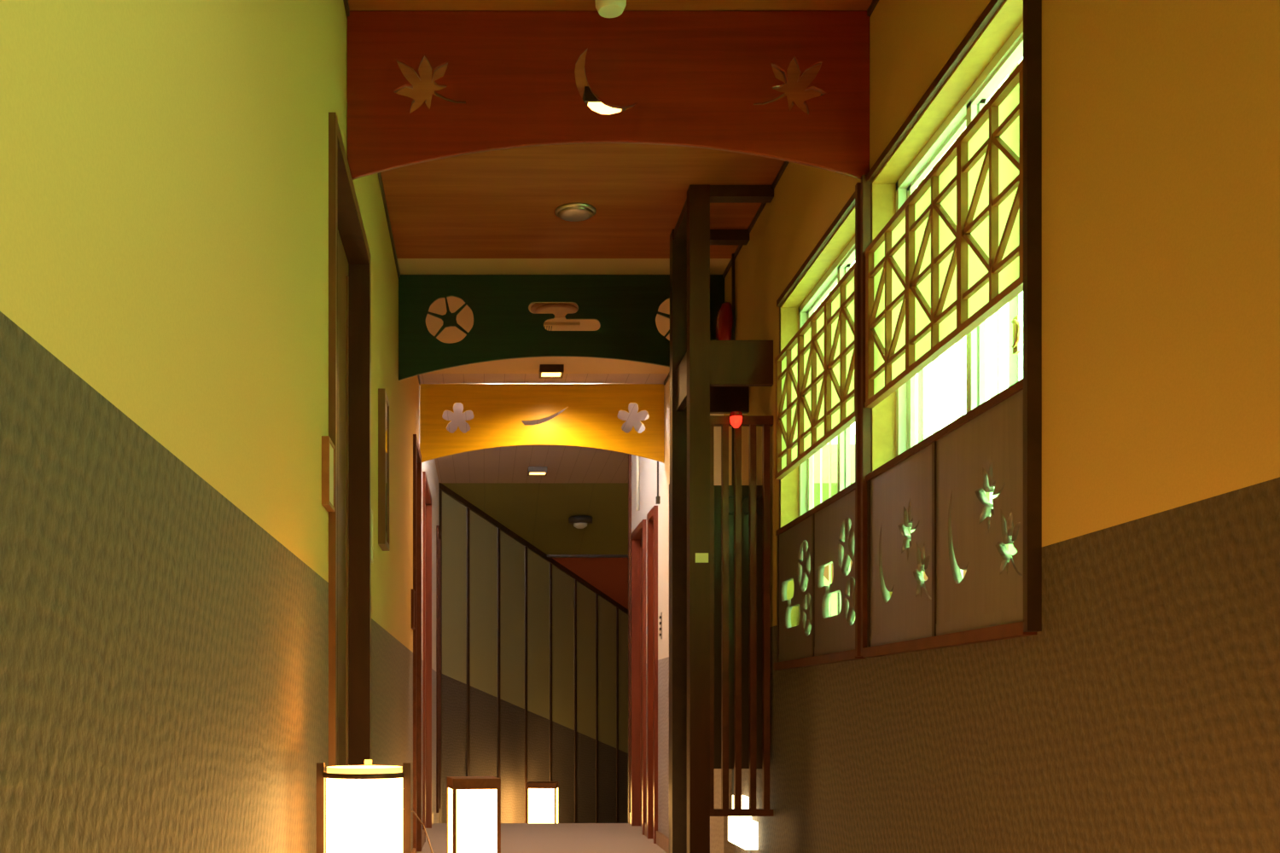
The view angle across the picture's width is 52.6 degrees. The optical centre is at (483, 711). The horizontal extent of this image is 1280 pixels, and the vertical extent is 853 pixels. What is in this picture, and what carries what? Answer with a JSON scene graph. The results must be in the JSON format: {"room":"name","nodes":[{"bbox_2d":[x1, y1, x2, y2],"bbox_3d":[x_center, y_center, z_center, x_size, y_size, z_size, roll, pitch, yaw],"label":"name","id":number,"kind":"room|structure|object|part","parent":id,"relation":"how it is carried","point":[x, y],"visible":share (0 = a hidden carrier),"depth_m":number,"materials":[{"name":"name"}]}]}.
{"room":"japanese inn corridor","nodes":[
{"label":"japanese inn corridor","id":0,"kind":"room"},
{"bbox_2d":[0,0,439,852],"bbox_3d":[-0.409,-0.097,3.654,0.084,3.553,13.748,0,0,0],"label":"wall","id":1,"kind":"structure","parent":0,"point":[164,164],"depth_m":1.49,"materials":[{"name":"beige paint"}]},
{"bbox_2d":[321,436,335,511],"bbox_3d":[-0.358,-0.546,2.953,0.017,0.154,0.115,0,0,0],"label":"plaque","id":2,"kind":"object","parent":1,"relation":"attached to","point":[328,447],"visible":1,"depth_m":2.90,"materials":[{"name":"brown wood"}]},
{"bbox_2d":[328,112,371,767],"bbox_3d":[-0.400,-0.316,3.494,0.101,2.199,0.944,0,0,0],"label":"door","id":3,"kind":"structure","parent":1,"relation":"in","point":[349,253],"depth_m":3.85,"materials":[{"name":"brown wood"}]},
{"bbox_2d":[371,509,373,563],"bbox_3d":[-0.360,-0.555,4.033,0.014,0.164,0.109,0,0,0],"label":"plaque","id":4,"kind":"object","parent":1,"relation":"attached to","point":[372,512],"visible":0.24,"depth_m":4.08,"materials":[{"name":"brown wood"}]},
{"bbox_2d":[343,0,420,385],"bbox_3d":[-0.363,-1.865,2.030,0.008,0.017,10.500,0,0,0],"label":"trim","id":5,"kind":"structure","parent":1,"relation":"attached to","point":[346,2],"depth_m":4.78,"materials":[{"name":"black wood"}]},
{"bbox_2d":[378,388,389,551],"bbox_3d":[-0.354,-0.851,4.536,0.025,0.539,0.196,0,0,0],"label":"framed picture","id":6,"kind":"object","parent":1,"relation":"attached to","point":[383,401],"visible":1,"depth_m":4.44,"materials":[{"name":"brown wood"}]},
{"bbox_2d":[411,589,415,629],"bbox_3d":[-0.360,-0.518,6.510,0.014,0.196,0.140,0,0,0],"label":"plaque","id":7,"kind":"object","parent":1,"relation":"attached to","point":[413,592],"visible":1,"depth_m":6.44,"materials":[{"name":"red wood"}]},
{"bbox_2d":[413,434,421,852],"bbox_3d":[-0.400,-0.326,6.916,0.101,2.220,0.577,0,0,0],"label":"door","id":8,"kind":"structure","parent":1,"relation":"in","point":[416,452],"depth_m":7.16,"materials":[{"name":"red wood"}]},
{"bbox_2d":[411,811,432,852],"bbox_3d":[-0.283,0.608,5.931,0.064,0.349,0.307,0,0,-41],"label":"cord","id":9,"kind":"object","parent":1,"relation":"attached to","point":[411,811],"visible":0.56,"depth_m":5.93,"materials":[{"name":"brown plastic"}]},
{"bbox_2d":[411,812,433,852],"bbox_3d":[-0.360,0.746,2.877,0.014,0.077,12.194,0,0,0],"label":"baseboard","id":10,"kind":"structure","parent":1,"relation":"attached to","point":[413,851],"depth_m":7.51,"materials":[{"name":"brown wood"}]},
{"bbox_2d":[422,471,431,842],"bbox_3d":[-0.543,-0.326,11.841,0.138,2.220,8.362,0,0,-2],"label":"door","id":11,"kind":"structure","parent":1,"relation":"in","point":[427,498],"depth_m":8.60,"materials":[{"name":"red wood"}]},
{"bbox_2d":[436,525,441,813],"bbox_3d":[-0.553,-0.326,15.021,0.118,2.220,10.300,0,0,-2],"label":"door","id":12,"kind":"structure","parent":1,"relation":"in","point":[438,531],"depth_m":9.88,"materials":[{"name":"red wood"}]},
{"bbox_2d":[442,491,628,823],"bbox_3d":[1.884,0.557,14.595,0.110,4.892,9.630,0,0,29],"label":"wall","id":13,"kind":"structure","parent":0,"point":[483,534],"depth_m":11.75,"materials":[{"name":"paint"}]},
{"bbox_2d":[439,488,442,823],"bbox_3d":[-0.363,-0.371,10.505,0.013,3.011,0.049,0,0,29],"label":"trim","id":14,"kind":"structure","parent":13,"relation":"attached to","point":[440,491],"depth_m":10.52,"materials":[{"name":"black wood"}]},
{"bbox_2d":[466,507,470,776],"bbox_3d":[-0.137,-0.280,10.905,0.013,3.011,0.049,0,0,29],"label":"trim","id":15,"kind":"structure","parent":13,"relation":"attached to","point":[468,509],"depth_m":10.90,"materials":[{"name":"black wood"}]},
{"bbox_2d":[497,528,500,778],"bbox_3d":[0.130,-0.173,11.377,0.013,3.011,0.049,0,0,29],"label":"trim","id":16,"kind":"structure","parent":13,"relation":"attached to","point":[498,529],"depth_m":11.37,"materials":[{"name":"black wood"}]},
{"bbox_2d":[524,546,527,823],"bbox_3d":[0.387,-0.069,11.833,0.013,3.011,0.049,0,0,29],"label":"trim","id":17,"kind":"structure","parent":13,"relation":"attached to","point":[526,548],"depth_m":11.82,"materials":[{"name":"black wood"}]},
{"bbox_2d":[438,482,628,615],"bbox_3d":[1.967,-0.916,14.616,0.015,1.928,9.528,0,0,29],"label":"crown molding","id":18,"kind":"structure","parent":13,"relation":"attached to","point":[441,486],"depth_m":11.81,"materials":[{"name":"black wood"}]},
{"bbox_2d":[549,563,552,781],"bbox_3d":[0.639,0.032,12.279,0.013,3.011,0.049,0,0,29],"label":"trim","id":19,"kind":"structure","parent":13,"relation":"attached to","point":[550,564],"depth_m":12.27,"materials":[{"name":"black wood"}]},
{"bbox_2d":[574,579,576,823],"bbox_3d":[0.911,0.141,12.760,0.013,3.011,0.049,0,0,29],"label":"trim","id":20,"kind":"structure","parent":13,"relation":"attached to","point":[575,580],"depth_m":12.75,"materials":[{"name":"black wood"}]},
{"bbox_2d":[595,593,598,823],"bbox_3d":[1.163,0.242,13.206,0.013,3.011,0.049,0,0,29],"label":"trim","id":21,"kind":"structure","parent":13,"relation":"attached to","point":[596,595],"depth_m":13.20,"materials":[{"name":"black wood"}]},
{"bbox_2d":[616,607,618,823],"bbox_3d":[1.422,0.346,13.664,0.013,3.011,0.049,0,0,29],"label":"trim","id":22,"kind":"structure","parent":13,"relation":"attached to","point":[617,608],"depth_m":13.66,"materials":[{"name":"black wood"}]},
{"bbox_2d":[416,823,667,852],"bbox_3d":[0.333,0.819,2.877,1.567,0.070,12.194,0,0,0],"label":"floor","id":23,"kind":"structure","parent":0,"point":[515,838],"depth_m":7.87,"materials":[{"name":"beige carpet"}]},
{"bbox_2d":[316,759,411,852],"bbox_3d":[-0.231,0.440,2.484,0.161,0.687,0.161,0,0,-45],"label":"lantern","id":24,"kind":"object","parent":23,"relation":"on","point":[369,806],"visible":1,"depth_m":2.43,"materials":[{"name":"dark brown wood"},{"name":"glowing white paper"}]},
{"bbox_3d":[-0.315,0.442,2.468,0.015,0.685,0.015,0,0,0],"label":"post","id":25,"kind":"part","parent":24,"relation":"part of","materials":[{"name":"brown wood"}]},
{"bbox_3d":[-0.231,0.430,2.485,0.148,0.623,0.148,0,0,0],"label":"lamp shade","id":26,"kind":"part","parent":24,"relation":"part of","materials":[{"name":"beige paper"}]},
{"bbox_3d":[-0.231,0.440,2.567,0.015,0.687,0.015,0,0,0],"label":"post","id":27,"kind":"part","parent":24,"relation":"part of","materials":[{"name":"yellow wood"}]},
{"bbox_3d":[-0.148,0.442,2.468,0.015,0.685,0.015,0,0,0],"label":"post","id":28,"kind":"part","parent":24,"relation":"part of","materials":[{"name":"brown wood"}]},
{"bbox_2d":[447,776,500,852],"bbox_3d":[-0.049,0.546,5.964,0.221,0.476,0.221,0,0,-9],"label":"lantern","id":29,"kind":"object","parent":23,"relation":"on","point":[474,803],"visible":1,"depth_m":5.86,"materials":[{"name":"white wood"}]},
{"bbox_3d":[-0.166,0.571,6.049,0.017,0.427,0.017,0,0,-9],"label":"post","id":30,"kind":"part","parent":29,"relation":"part of","materials":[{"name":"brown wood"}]},
{"bbox_3d":[-0.134,0.571,5.847,0.017,0.427,0.017,0,0,-9],"label":"post","id":31,"kind":"part","parent":29,"relation":"part of","materials":[{"name":"brown wood"}]},
{"bbox_3d":[0.068,0.571,5.879,0.017,0.427,0.017,0,0,-9],"label":"post","id":32,"kind":"part","parent":29,"relation":"part of","materials":[{"name":"brown wood"}]},
{"bbox_2d":[669,184,773,852],"bbox_3d":[0.882,-0.545,4.794,0.300,2.657,0.491,0,0,0],"label":"slatted screen","id":33,"kind":"object","parent":23,"relation":"on","point":[707,376],"visible":0.98,"depth_m":4.56,"materials":[{"name":"brown wood"}]},
{"bbox_3d":[0.768,-0.545,5.005,0.071,2.657,0.070,0,0,0],"label":"post","id":34,"kind":"part","parent":33,"relation":"part of","materials":[{"name":"black wood"}]},
{"bbox_3d":[0.768,-1.851,4.795,0.057,0.041,0.350,0,0,0],"label":"rail","id":35,"kind":"part","parent":33,"relation":"part of","materials":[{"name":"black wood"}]},
{"bbox_3d":[0.768,-0.545,4.585,0.071,2.657,0.070,0,0,0],"label":"post","id":36,"kind":"part","parent":33,"relation":"part of","materials":[{"name":"brown wood"}]},
{"bbox_3d":[0.918,-1.851,4.998,0.228,0.041,0.056,0,0,0],"label":"rail","id":37,"kind":"part","parent":33,"relation":"part of","materials":[{"name":"black wood"}]},
{"bbox_2d":[729,411,742,428],"bbox_3d":[0.893,-1.033,4.537,0.045,0.054,0.053,0,0,0],"label":"lamp","id":38,"kind":"object","parent":33,"relation":"attached to","point":[736,417],"visible":1,"depth_m":4.52,"materials":[{"name":"red glass"}]},
{"bbox_3d":[0.918,0.362,4.578,0.228,0.024,0.034,0,0,0],"label":"rail","id":39,"kind":"part","parent":33,"relation":"part of","materials":[{"name":"red wood"}]},
{"bbox_3d":[0.918,-1.039,4.578,0.228,0.031,0.034,0,0,0],"label":"rail","id":40,"kind":"part","parent":33,"relation":"part of","materials":[{"name":"red wood"}]},
{"bbox_3d":[0.918,-1.851,4.578,0.228,0.041,0.056,0,0,0],"label":"rail","id":41,"kind":"part","parent":33,"relation":"part of","materials":[{"name":"black wood"}]},
{"bbox_2d":[348,0,931,482],"bbox_3d":[2.740,-1.908,3.640,6.383,0.070,13.720,0,0,0],"label":"ceiling","id":42,"kind":"structure","parent":0,"point":[497,204],"depth_m":4.87,"materials":[{"name":"brown wood"}]},
{"bbox_2d":[527,466,546,476],"bbox_3d":[0.413,-1.852,9.870,0.146,0.042,0.146,0,0,0],"label":"ceiling lamp","id":43,"kind":"object","parent":42,"relation":"attached to","point":[532,471],"visible":1,"depth_m":9.80,"materials":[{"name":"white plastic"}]},
{"bbox_2d":[529,472,545,474],"bbox_3d":[0.413,-1.843,9.870,0.120,0.010,0.120,0,0,0],"label":"diffuser","id":44,"kind":"object","parent":43,"relation":"attached to","point":[529,473],"depth_m":9.88,"materials":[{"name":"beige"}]},
{"bbox_2d":[538,364,564,378],"bbox_3d":[0.367,-1.852,6.972,0.129,0.042,0.129,0,0,0],"label":"ceiling lamp","id":45,"kind":"object","parent":42,"relation":"attached to","point":[546,371],"visible":1,"depth_m":6.91,"materials":[{"name":"black metal"}]},
{"bbox_2d":[541,372,560,376],"bbox_3d":[0.367,-1.843,6.972,0.104,0.010,0.104,0,0,0],"label":"diffuser","id":46,"kind":"object","parent":45,"relation":"attached to","point":[542,374],"depth_m":6.97,"materials":[{"name":"beige plastic"}]},
{"bbox_2d":[530,302,578,318],"bbox_3d":[0.336,-1.862,5.936,0.238,0.022,0.238,0,0,0],"label":"ceiling speaker","id":47,"kind":"object","parent":42,"relation":"attached to","point":[559,310],"visible":0.63,"depth_m":5.89,"materials":[{"name":"plastic"}]},
{"bbox_2d":[543,322,579,331],"bbox_3d":[0.340,-1.864,6.244,0.245,0.018,0.168,0,0,0],"label":"ceiling vent","id":48,"kind":"object","parent":42,"relation":"in","point":[548,326],"visible":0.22,"depth_m":6.18,"materials":[{"name":"grey plastic"}]},
{"bbox_2d":[554,203,596,221],"bbox_3d":[0.343,-1.863,4.788,0.154,0.020,0.154,0,0,0],"label":"smoke detector","id":49,"kind":"object","parent":42,"relation":"attached to","point":[570,212],"visible":1,"depth_m":4.76,"materials":[{"name":"plastic"}]},
{"bbox_2d":[582,86,625,114],"bbox_3d":[0.367,-1.852,3.899,0.129,0.042,0.129,0,0,0],"label":"ceiling lamp","id":50,"kind":"object","parent":42,"relation":"attached to","point":[589,98],"visible":0.26,"depth_m":3.88,"materials":[{"name":"black plastic"}]},
{"bbox_2d":[587,102,621,114],"bbox_3d":[0.367,-1.843,3.899,0.104,0.010,0.104,0,0,0],"label":"diffuser","id":51,"kind":"object","parent":50,"relation":"attached to","point":[600,107],"depth_m":3.90,"materials":[{"name":"beige plastic"}]},
{"bbox_2d":[594,0,626,17],"bbox_3d":[0.325,-1.833,3.276,0.095,0.081,0.095,0,0,0],"label":"smoke detector","id":52,"kind":"object","parent":42,"relation":"attached to","point":[606,8],"visible":1,"depth_m":3.26,"materials":[{"name":"white plastic"}]},
{"bbox_2d":[441,482,1008,554],"bbox_3d":[3.107,-1.715,11.354,7.787,0.457,1.708,0,0,0],"label":"ceiling","id":53,"kind":"structure","parent":0,"point":[539,514],"depth_m":11.07,"materials":[{"name":"brown wood"}]},
{"bbox_2d":[568,516,592,529],"bbox_3d":[0.850,-1.660,11.270,0.210,0.095,0.210,0,0,0],"label":"dome lamp","id":54,"kind":"object","parent":53,"relation":"attached to","point":[579,522],"visible":1,"depth_m":11.20,"materials":[{"name":"grey plastic"}]},
{"bbox_3d":[0.850,-1.633,11.270,0.126,0.041,0.126,0,0,0],"label":"globe","id":55,"kind":"part","parent":54,"relation":"part of","materials":[{"name":"white glass"}]},
{"bbox_2d":[552,558,965,609],"bbox_3d":[3.107,-0.762,15.554,7.787,1.587,6.692,0,0,0],"label":"wall","id":56,"kind":"structure","parent":0,"point":[609,576],"depth_m":12.70,"materials":[{"name":"paint"}]},
{"bbox_2d":[823,576,855,620],"bbox_3d":[3.943,0.673,13.867,0.110,5.093,11.302,0,0,29],"label":"wall","id":57,"kind":"structure","parent":0,"point":[834,596],"depth_m":13.11,"materials":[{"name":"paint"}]},
{"bbox_2d":[546,554,628,558],"bbox_3d":[3.737,-1.492,12.208,6.527,0.045,0.056,0,0,0],"label":"trim","id":58,"kind":"structure","parent":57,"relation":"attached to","point":[548,555],"depth_m":12.18,"materials":[{"name":"black wood"}]},
{"bbox_2d":[631,0,1279,852],"bbox_3d":[1.074,-0.545,2.877,0.084,2.657,12.194,0,0,0],"label":"wall","id":59,"kind":"structure","parent":0,"point":[1143,713],"depth_m":2.11,"materials":[{"name":"beige paint"}]},
{"bbox_2d":[419,384,663,463],"bbox_3d":[0.333,-1.646,7.317,1.395,0.448,0.018,0,0,0],"label":"board","id":60,"kind":"object","parent":59,"relation":"attached to","point":[590,419],"visible":0.99,"depth_m":7.31,"materials":[{"name":"yellow wood"}]},
{"bbox_2d":[398,274,724,380],"bbox_3d":[0.333,-1.644,5.483,1.395,0.448,0.018,0,0,0],"label":"board","id":61,"kind":"object","parent":59,"relation":"attached to","point":[625,307],"visible":0.8,"depth_m":5.47,"materials":[{"name":"green wood"}]},
{"bbox_2d":[347,11,869,180],"bbox_3d":[0.333,-1.647,3.426,1.395,0.448,0.018,0,0,0],"label":"board","id":62,"kind":"object","parent":59,"relation":"attached to","point":[700,79],"visible":0.99,"depth_m":3.42,"materials":[{"name":"red wood"}]},
{"bbox_2d":[628,453,631,823],"bbox_3d":[1.074,-0.545,8.981,0.118,2.657,0.070,0,0,0],"label":"trim","id":63,"kind":"structure","parent":59,"relation":"attached to","point":[629,456],"depth_m":8.95,"materials":[{"name":"red wood"}]},
{"bbox_2d":[635,455,639,511],"bbox_3d":[0.988,-1.586,8.470,0.081,0.512,0.022,0,0,0],"label":"conduit","id":64,"kind":"object","parent":59,"relation":"attached to","point":[637,457],"visible":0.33,"depth_m":8.46,"materials":[{"name":"white plastic"}]},
{"bbox_2d":[630,519,645,835],"bbox_3d":[1.063,-0.218,8.456,0.106,2.003,0.661,0,0,0],"label":"door","id":65,"kind":"structure","parent":59,"relation":"in","point":[638,535],"depth_m":8.74,"materials":[{"name":"red wood"}]},
{"bbox_2d":[629,813,669,852],"bbox_3d":[1.025,0.746,2.877,0.014,0.077,12.194,0,0,0],"label":"baseboard","id":66,"kind":"structure","parent":59,"relation":"attached to","point":[662,841],"depth_m":7.36,"materials":[{"name":"brown wood"}]},
{"bbox_2d":[646,506,657,843],"bbox_3d":[1.063,-0.218,7.749,0.106,2.003,0.339,0,0,0],"label":"door","id":67,"kind":"structure","parent":59,"relation":"in","point":[652,516],"depth_m":7.87,"materials":[{"name":"red wood"}]},
{"bbox_2d":[655,461,660,504],"bbox_3d":[1.021,-1.539,7.504,0.022,0.641,0.028,0,0,0],"label":"conduit","id":68,"kind":"object","parent":59,"relation":"attached to","point":[657,498],"visible":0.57,"depth_m":7.50,"materials":[{"name":"grey plastic"}]},
{"bbox_2d":[659,612,662,639],"bbox_3d":[1.027,-0.497,7.420,0.015,0.154,0.042,0,0,0],"label":"plate","id":69,"kind":"object","parent":59,"relation":"attached to","point":[660,616],"visible":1,"depth_m":7.40,"materials":[{"name":"silver metal"}]},
{"bbox_3d":[1.030,-0.497,7.420,0.008,0.154,0.042,0,0,0],"label":"plate","id":70,"kind":"part","parent":69,"relation":"part of","materials":[{"name":"silver metal"}]},
{"bbox_2d":[669,483,669,852],"bbox_3d":[1.064,-0.228,6.510,0.104,2.024,0.997,0,0,0],"label":"door","id":71,"kind":"structure","parent":59,"relation":"in","point":[669,484],"depth_m":6.98,"materials":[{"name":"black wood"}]},
{"bbox_2d":[715,302,735,340],"bbox_3d":[1.002,-1.604,5.320,0.060,0.190,0.190,0,0,0],"label":"bell","id":72,"kind":"object","parent":59,"relation":"attached to","point":[724,322],"visible":0.78,"depth_m":5.25,"materials":[{"name":"red metal"}]},
{"bbox_2d":[731,253,734,808],"bbox_3d":[1.021,-0.726,5.236,0.014,2.292,0.014,0,0,0],"label":"conduit","id":73,"kind":"object","parent":59,"relation":"attached to","point":[732,254],"visible":0.35,"depth_m":5.23,"materials":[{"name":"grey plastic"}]},
{"bbox_2d":[714,485,762,768],"bbox_3d":[0.921,-0.308,4.812,0.221,1.036,0.303,0,0,0],"label":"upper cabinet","id":74,"kind":"object","parent":59,"relation":"attached to","point":[717,488],"visible":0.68,"depth_m":4.68,"materials":[{"name":"brown wood"}]},
{"bbox_2d":[727,795,757,852],"bbox_3d":[1.007,0.555,4.984,0.049,0.444,0.336,0,0,0],"label":"light","id":75,"kind":"object","parent":59,"relation":"attached to","point":[742,831],"visible":0.76,"depth_m":4.91,"materials":[{"name":"white"}]},
{"bbox_2d":[663,0,878,385],"bbox_3d":[1.028,-1.865,2.030,0.008,0.017,10.500,0,0,0],"label":"trim","id":76,"kind":"structure","parent":59,"relation":"attached to","point":[874,2],"depth_m":4.72,"materials":[{"name":"black wood"}]},
{"bbox_2d":[773,182,865,670],"bbox_3d":[1.069,-0.783,3.949,0.127,1.281,1.007,0,0,0],"label":"window","id":77,"kind":"structure","parent":59,"relation":"in","point":[840,247],"depth_m":3.95,"materials":[{"name":"red wood"}]},
{"bbox_2d":[774,262,855,479],"bbox_3d":[1.020,-1.013,3.952,0.021,0.419,0.966,0,0,0],"label":"lattice","id":78,"kind":"object","parent":77,"relation":"in","point":[815,372],"visible":0.91,"depth_m":3.91,"materials":[{"name":"brown wood"}]},
{"bbox_3d":[1.020,-1.013,4.423,0.018,0.388,0.025,0,0,0],"label":"post","id":79,"kind":"part","parent":78,"relation":"part of","materials":[{"name":"brown wood"}]},
{"bbox_3d":[1.020,-1.013,4.113,0.018,0.388,0.025,0,0,0],"label":"post","id":80,"kind":"part","parent":78,"relation":"part of","materials":[{"name":"brown wood"}]},
{"bbox_3d":[1.020,-1.214,3.952,0.021,0.015,0.966,0,0,0],"label":"rail","id":81,"kind":"part","parent":78,"relation":"part of","materials":[{"name":"brown wood"}]},
{"bbox_3d":[1.020,-0.811,3.952,0.021,0.015,0.966,0,0,0],"label":"rail","id":82,"kind":"part","parent":78,"relation":"part of","materials":[{"name":"brown wood"}]},
{"bbox_3d":[1.020,-1.013,3.791,0.018,0.388,0.025,0,0,0],"label":"post","id":83,"kind":"part","parent":78,"relation":"part of","materials":[{"name":"brown wood"}]},
{"bbox_3d":[1.020,-1.013,3.482,0.018,0.388,0.025,0,0,0],"label":"post","id":84,"kind":"part","parent":78,"relation":"part of","materials":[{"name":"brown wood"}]},
{"bbox_2d":[775,482,855,663],"bbox_3d":[1.026,-0.398,3.952,0.027,0.456,0.966,0,0,0],"label":"window panel","id":85,"kind":"object","parent":77,"relation":"in","point":[823,536],"visible":0.88,"depth_m":3.91,"materials":[{"name":"red wood"}]},
{"bbox_3d":[1.021,-0.617,3.952,0.018,0.017,0.966,0,0,0],"label":"rail","id":86,"kind":"part","parent":85,"relation":"part of","materials":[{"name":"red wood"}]},
{"bbox_3d":[1.024,-0.183,3.952,0.013,0.028,0.932,0,0,0],"label":"rail","id":87,"kind":"part","parent":85,"relation":"part of","materials":[{"name":"brown wood"}]},
{"bbox_3d":[1.112,-0.786,3.951,0.042,1.236,0.962,0,0,0],"label":"sash","id":88,"kind":"part","parent":77,"relation":"part of","materials":[{"name":"brown wood"}]},
{"bbox_2d":[813,162,938,616],"bbox_3d":[1.193,-0.800,4.357,0.154,1.572,1.785,0,0,0],"label":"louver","id":89,"kind":"object","parent":59,"relation":"attached to","point":[934,363],"visible":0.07,"depth_m":3.62,"materials":[{"name":"white"}]},
{"bbox_2d":[861,0,1041,657],"bbox_3d":[1.069,-0.783,2.891,0.127,1.281,1.047,0,0,0],"label":"window","id":90,"kind":"structure","parent":59,"relation":"in","point":[1006,32],"depth_m":2.83,"materials":[{"name":"black wood"}]},
{"bbox_2d":[865,58,1023,408],"bbox_3d":[1.020,-1.013,2.891,0.021,0.419,1.000,0,0,0],"label":"lattice","id":91,"kind":"object","parent":90,"relation":"in","point":[950,258],"visible":0.93,"depth_m":2.80,"materials":[{"name":"brown wood"}]},
{"bbox_3d":[1.020,-1.013,3.378,0.018,0.388,0.025,0,0,0],"label":"post","id":92,"kind":"part","parent":91,"relation":"part of","materials":[{"name":"brown wood"}]},
{"bbox_3d":[1.020,-1.013,3.058,0.018,0.388,0.025,0,0,0],"label":"post","id":93,"kind":"part","parent":91,"relation":"part of","materials":[{"name":"brown wood"}]},
{"bbox_3d":[1.020,-1.214,2.891,0.021,0.015,1.000,0,0,0],"label":"rail","id":94,"kind":"part","parent":91,"relation":"part of","materials":[{"name":"brown wood"}]},
{"bbox_3d":[1.020,-0.811,2.891,0.021,0.015,1.000,0,0,0],"label":"rail","id":95,"kind":"part","parent":91,"relation":"part of","materials":[{"name":"brown wood"}]},
{"bbox_3d":[1.020,-1.013,2.724,0.018,0.388,0.025,0,0,0],"label":"post","id":96,"kind":"part","parent":91,"relation":"part of","materials":[{"name":"brown wood"}]},
{"bbox_3d":[1.020,-1.013,2.404,0.018,0.388,0.025,0,0,0],"label":"post","id":97,"kind":"part","parent":91,"relation":"part of","materials":[{"name":"brown wood"}]},
{"bbox_2d":[866,378,1023,647],"bbox_3d":[1.026,-0.398,2.891,0.027,0.456,1.000,0,0,0],"label":"window panel","id":98,"kind":"object","parent":90,"relation":"in","point":[936,488],"visible":0.88,"depth_m":2.79,"materials":[{"name":"red wood"}]},
{"bbox_3d":[1.021,-0.617,2.891,0.018,0.017,1.000,0,0,0],"label":"rail","id":99,"kind":"part","parent":98,"relation":"part of","materials":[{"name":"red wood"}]},
{"bbox_3d":[1.024,-0.183,2.891,0.013,0.028,0.966,0,0,0],"label":"rail","id":100,"kind":"part","parent":98,"relation":"part of","materials":[{"name":"brown wood"}]},
{"bbox_3d":[1.112,-0.786,2.891,0.042,1.236,0.997,0,0,0],"label":"sash","id":101,"kind":"part","parent":90,"relation":"part of","materials":[{"name":"brown wood"}]},
{"bbox_2d":[955,62,1018,578],"bbox_3d":[1.193,-0.800,2.891,0.154,1.572,1.022,0,0,0],"label":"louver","id":102,"kind":"object","parent":59,"relation":"attached to","point":[1014,304],"visible":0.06,"depth_m":3.10,"materials":[{"name":"white"}]},
{"bbox_3d":[3.807,1.944,13.937,9.187,2.320,9.926,0,0,0],"label":"floor","id":103,"kind":"structure","parent":0,"visible":0},
{"bbox_2d":[526,781,558,823],"bbox_3d":[0.528,1.002,11.480,0.266,0.734,0.266,0,0,8],"label":"lantern","id":104,"kind":"object","parent":103,"relation":"on","point":[542,797],"visible":0.68,"depth_m":11.36,"materials":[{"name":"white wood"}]},
{"bbox_3d":[0.387,1.027,11.374,0.017,0.685,0.017,0,0,8],"label":"post","id":105,"kind":"part","parent":104,"relation":"part of","materials":[{"name":"brown wood"}]},
{"bbox_3d":[0.634,1.027,11.339,0.017,0.685,0.017,0,0,8],"label":"post","id":106,"kind":"part","parent":104,"relation":"part of","materials":[{"name":"brown wood"}]},
{"bbox_3d":[0.668,1.027,11.586,0.017,0.685,0.017,0,0,8],"label":"post","id":107,"kind":"part","parent":104,"relation":"part of","materials":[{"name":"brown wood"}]}
]}

